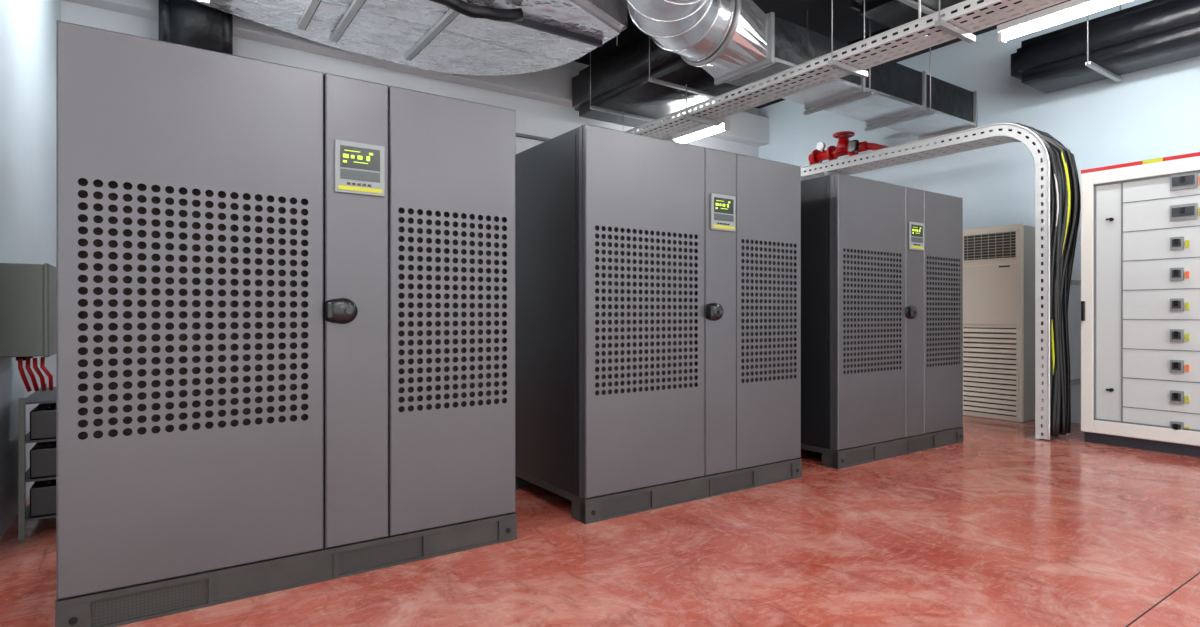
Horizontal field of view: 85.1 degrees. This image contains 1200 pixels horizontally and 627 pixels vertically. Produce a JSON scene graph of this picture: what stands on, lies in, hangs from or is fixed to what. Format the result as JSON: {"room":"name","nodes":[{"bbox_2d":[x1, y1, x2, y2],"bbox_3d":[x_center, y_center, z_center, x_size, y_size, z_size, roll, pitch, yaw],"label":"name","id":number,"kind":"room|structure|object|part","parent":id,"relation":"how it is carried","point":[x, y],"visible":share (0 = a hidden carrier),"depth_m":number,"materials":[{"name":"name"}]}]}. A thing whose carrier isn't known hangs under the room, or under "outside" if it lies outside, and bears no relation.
{"room":"electrical room","nodes":[
{"label":"electrical room","id":0,"kind":"room"},
{"bbox_2d":[0,0,60,538],"bbox_3d":[-4.137,-0.960,3.224,2.030,4.000,3.000,0,0,-34],"label":"wall","id":1,"kind":"structure","parent":0,"point":[27,27],"depth_m":3.58,"materials":[{"name":"white paint"}]},
{"bbox_2d":[0,263,55,360],"bbox_3d":[-2.757,-0.007,3.165,0.178,0.455,0.390,0,0,-34],"label":"junction box","id":2,"kind":"object","parent":1,"relation":"attached to","point":[27,291],"depth_m":3.02,"materials":[{"name":"grey metal"}]},
{"bbox_2d":[18,357,52,391],"bbox_3d":[-2.655,0.287,3.077,0.124,0.163,0.057,0,0,-34],"label":"power cables","id":3,"kind":"object","parent":2,"relation":"attached to","point":[28,359],"visible":1,"depth_m":3.07,"materials":[{"name":"red paint"}]},
{"bbox_2d":[61,0,758,157],"bbox_3d":[-1.833,-0.960,6.687,9.950,4.000,0.100,0,0,-34],"label":"wall","id":4,"kind":"structure","parent":0,"point":[533,117],"depth_m":6.59,"materials":[{"name":"grey paint"}]},
{"bbox_2d":[63,0,768,146],"bbox_3d":[-0.871,-2.370,7.166,7.820,0.820,0.200,0,0,-34],"label":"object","id":5,"kind":"structure","parent":4,"relation":"attached to","point":[553,85],"depth_m":6.82,"materials":[{"name":"white"}]},
{"bbox_2d":[0,415,1199,626],"bbox_3d":[0.671,1.090,3.130,10.050,0.100,8.800,0,0,-34],"label":"floor","id":6,"kind":"structure","parent":0,"point":[999,526],"depth_m":2.77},
{"bbox_2d":[18,384,55,539],"bbox_3d":[-2.758,0.715,3.397,0.300,0.650,0.764,0,0,-34],"label":"rack","id":7,"kind":"object","parent":6,"relation":"on","point":[42,469],"visible":0.45,"depth_m":3.06,"materials":[{"name":"grey metal"}]},
{"bbox_2d":[55,20,516,626],"bbox_3d":[-1.293,0.051,2.888,1.646,1.978,0.915,0,0,-34],"label":"tall cabinet","id":8,"kind":"object","parent":6,"relation":"on","point":[286,295],"visible":1,"depth_m":2.44,"materials":[{"name":"grey metal"}]},
{"bbox_3d":[-1.411,-0.011,2.325,0.802,1.853,0.030,0,0,-34],"label":"door","id":9,"kind":"part","parent":8,"relation":"part of","materials":[{"name":"grey paint"}]},
{"bbox_3d":[-1.006,-0.010,2.558,0.124,0.104,0.045,0,0,-34],"label":"handle","id":10,"kind":"part","parent":8,"relation":"part of","materials":[{"name":"black plastic"}]},
{"bbox_3d":[-0.975,-0.011,2.624,0.244,1.853,0.030,0,0,-34],"label":"door","id":11,"kind":"part","parent":8,"relation":"part of","materials":[{"name":"grey paint"}]},
{"bbox_3d":[-0.632,-0.011,2.860,0.576,1.853,0.030,0,0,-34],"label":"door","id":12,"kind":"part","parent":8,"relation":"part of","materials":[{"name":"grey paint"}]},
{"bbox_2d":[516,124,801,523],"bbox_3d":[0.371,0.051,4.031,1.646,1.978,0.915,0,0,-34],"label":"tall cabinet","id":13,"kind":"object","parent":6,"relation":"on","point":[658,281],"visible":1,"depth_m":3.57,"materials":[{"name":"grey metal"}]},
{"bbox_3d":[0.253,-0.011,3.468,0.802,1.853,0.030,0,0,-34],"label":"door","id":14,"kind":"part","parent":13,"relation":"part of","materials":[{"name":"grey paint"}]},
{"bbox_3d":[0.658,-0.010,3.701,0.124,0.104,0.045,0,0,-34],"label":"handle","id":15,"kind":"part","parent":13,"relation":"part of","materials":[{"name":"black plastic"}]},
{"bbox_3d":[0.689,-0.011,3.767,0.244,1.853,0.030,0,0,-34],"label":"door","id":16,"kind":"part","parent":13,"relation":"part of","materials":[{"name":"grey paint"}]},
{"bbox_3d":[1.032,-0.011,4.003,0.576,1.853,0.030,0,0,-34],"label":"door","id":17,"kind":"part","parent":13,"relation":"part of","materials":[{"name":"grey paint"}]},
{"bbox_2d":[801,173,962,468],"bbox_3d":[2.032,0.051,5.172,1.646,1.978,0.915,0,0,-34],"label":"tall cabinet","id":18,"kind":"object","parent":6,"relation":"on","point":[882,263],"visible":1,"depth_m":4.62,"materials":[{"name":"grey metal"}]},
{"bbox_3d":[1.914,-0.011,4.609,0.802,1.853,0.030,0,0,-34],"label":"door","id":19,"kind":"part","parent":18,"relation":"part of","materials":[{"name":"grey paint"}]},
{"bbox_3d":[2.319,-0.010,4.841,0.124,0.104,0.045,0,0,-34],"label":"handle","id":20,"kind":"part","parent":18,"relation":"part of","materials":[{"name":"black plastic"}]},
{"bbox_3d":[2.350,-0.011,4.908,0.244,1.853,0.030,0,0,-34],"label":"door","id":21,"kind":"part","parent":18,"relation":"part of","materials":[{"name":"grey paint"}]},
{"bbox_3d":[2.693,-0.011,5.144,0.576,1.853,0.030,0,0,-34],"label":"door","id":22,"kind":"part","parent":18,"relation":"part of","materials":[{"name":"grey paint"}]},
{"bbox_2d":[801,123,1080,439],"bbox_3d":[2.972,-0.304,7.356,1.270,2.688,4.138,0,0,-34],"label":"cable tray","id":23,"kind":"object","parent":6,"relation":"on","point":[1004,136],"visible":0.52,"depth_m":5.41,"materials":[{"name":"silver metal"}]},
{"bbox_2d":[804,123,1080,436],"bbox_3d":[2.765,-0.325,6.934,0.345,2.648,3.957,0,0,-34],"label":"cable bundle","id":24,"kind":"object","parent":23,"relation":"attached to","point":[1065,197],"visible":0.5,"depth_m":5.33,"materials":[{"name":"black"}]},
{"bbox_2d":[963,224,1034,421],"bbox_3d":[4.005,0.090,6.573,0.414,1.900,0.580,0,0,-34],"label":"air conditioner","id":25,"kind":"object","parent":6,"relation":"on","point":[999,261],"visible":0.81,"depth_m":6.39,"materials":[{"name":"grey"}]},
{"bbox_2d":[1081,152,1199,456],"bbox_3d":[4.530,-0.060,4.877,0.650,2.201,1.410,0,0,-34],"label":"switchboard","id":26,"kind":"object","parent":6,"relation":"on","point":[1140,220],"visible":1,"depth_m":4.99,"materials":[{"name":"white metal"}]},
{"bbox_2d":[1125,572,1199,626],"bbox_3d":[1.464,1.039,1.976,9.850,0.001,0.004,0,0,-34],"label":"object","id":27,"kind":"structure","parent":6,"relation":"in","point":[1199,572],"depth_m":2.36,"materials":[{"name":"black"}]},
{"bbox_2d":[574,0,1069,108],"bbox_3d":[0.671,-3.010,3.130,10.050,0.100,8.800,0,0,-34],"label":"ceiling","id":28,"kind":"structure","parent":0,"point":[848,24],"depth_m":6.65,"materials":[{"name":"white"}]},
{"bbox_2d":[158,0,232,54],"bbox_3d":[-3.229,-2.410,5.231,0.500,1.000,0.280,0,0,-34],"label":"duct","id":29,"kind":"object","parent":28,"relation":"hanging from","point":[191,23],"visible":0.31,"depth_m":5.11,"materials":[{"name":"black metal"}]},
{"bbox_2d":[192,0,626,75],"bbox_3d":[-1.226,-2.572,4.253,3.896,0.775,4.000,0,0,-34],"label":"duct","id":30,"kind":"object","parent":28,"relation":"hanging from","point":[464,37],"visible":1,"depth_m":5.37,"materials":[{"name":"white"}]},
{"bbox_2d":[197,0,208,3],"bbox_3d":[-2.414,-2.252,4.044,0.120,0.195,1.200,0,0,-34],"label":"lamp","id":31,"kind":"object","parent":30,"relation":"attached to","point":[201,1],"visible":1,"depth_m":4.52,"materials":[{"name":"white paint"}]},
{"bbox_2d":[572,34,747,128],"bbox_3d":[0.657,-2.565,6.815,1.140,0.790,1.990,0,0,-34],"label":"duct","id":32,"kind":"object","parent":28,"relation":"hanging from","point":[641,79],"visible":0.51,"depth_m":6.60,"materials":[{"name":"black metal"}]},
{"bbox_2d":[672,118,730,142],"bbox_3d":[1.208,-2.533,7.867,0.120,0.855,0.900,0,0,-34],"label":"lamp","id":33,"kind":"object","parent":28,"relation":"hanging from","point":[705,130],"visible":0.82,"depth_m":7.80,"materials":[{"name":"white paint"}]},
{"bbox_2d":[626,0,976,139],"bbox_3d":[3.244,-2.450,3.826,4.800,1.020,5.635,0,0,-34],"label":"air duct","id":34,"kind":"object","parent":28,"relation":"hanging from","point":[739,44],"visible":0.97,"depth_m":5.41,"materials":[{"name":"silver metal"}]},
{"bbox_2d":[623,0,1066,138],"bbox_3d":[2.108,-2.397,4.632,0.440,1.125,7.251,0,0,-34],"label":"cable tray","id":35,"kind":"object","parent":28,"relation":"hanging from","point":[852,62],"visible":0.81,"depth_m":4.84,"materials":[{"name":"silver metal"}]},
{"bbox_2d":[850,0,981,29],"bbox_3d":[3.390,-2.690,4.027,0.790,0.540,3.800,0,0,-34],"label":"duct","id":36,"kind":"object","parent":28,"relation":"hanging from","point":[890,13],"visible":0.66,"depth_m":5.29,"materials":[{"name":"silver metal"}]},
{"bbox_2d":[914,0,927,39],"bbox_3d":[2.320,-2.470,4.748,0.120,0.980,0.120,0,0,-34],"label":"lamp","id":37,"kind":"object","parent":28,"relation":"hanging from","point":[919,1],"visible":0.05,"depth_m":4.74,"materials":[{"name":"white paint"}]},
{"bbox_2d":[997,0,1130,43],"bbox_3d":[3.554,-2.562,4.716,0.120,0.795,1.250,0,0,-34],"label":"lamp","id":38,"kind":"object","parent":28,"relation":"hanging from","point":[1072,9],"visible":1,"depth_m":4.90,"materials":[{"name":"white paint"}]},
{"bbox_2d":[1011,0,1199,92],"bbox_3d":[4.783,-2.525,5.135,0.740,0.870,2.650,0,0,-34],"label":"duct","id":39,"kind":"object","parent":28,"relation":"hanging from","point":[1153,33],"visible":0.93,"depth_m":5.48,"materials":[{"name":"black metal"}]},
{"bbox_2d":[846,0,983,47],"bbox_3d":[3.470,-2.790,5.386,0.460,0.340,7.950,0,0,-34],"label":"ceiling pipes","id":40,"kind":"object","parent":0,"point":[887,28],"depth_m":6.25,"materials":[{"name":"red metal"}]},
{"bbox_2d":[759,0,1199,422],"bbox_3d":[4.772,-0.960,5.947,0.100,4.000,8.800,0,0,-34],"label":"wall","id":41,"kind":"structure","parent":0,"point":[1154,112],"depth_m":6.61,"materials":[{"name":"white paint"}]},
{"bbox_2d":[809,131,887,164],"bbox_3d":[2.990,-1.905,7.895,0.621,0.469,0.869,0,0,-34],"label":"valve","id":42,"kind":"object","parent":41,"relation":"attached to","point":[844,147],"visible":0.91,"depth_m":7.68,"materials":[{"name":"red paint"}]}
]}

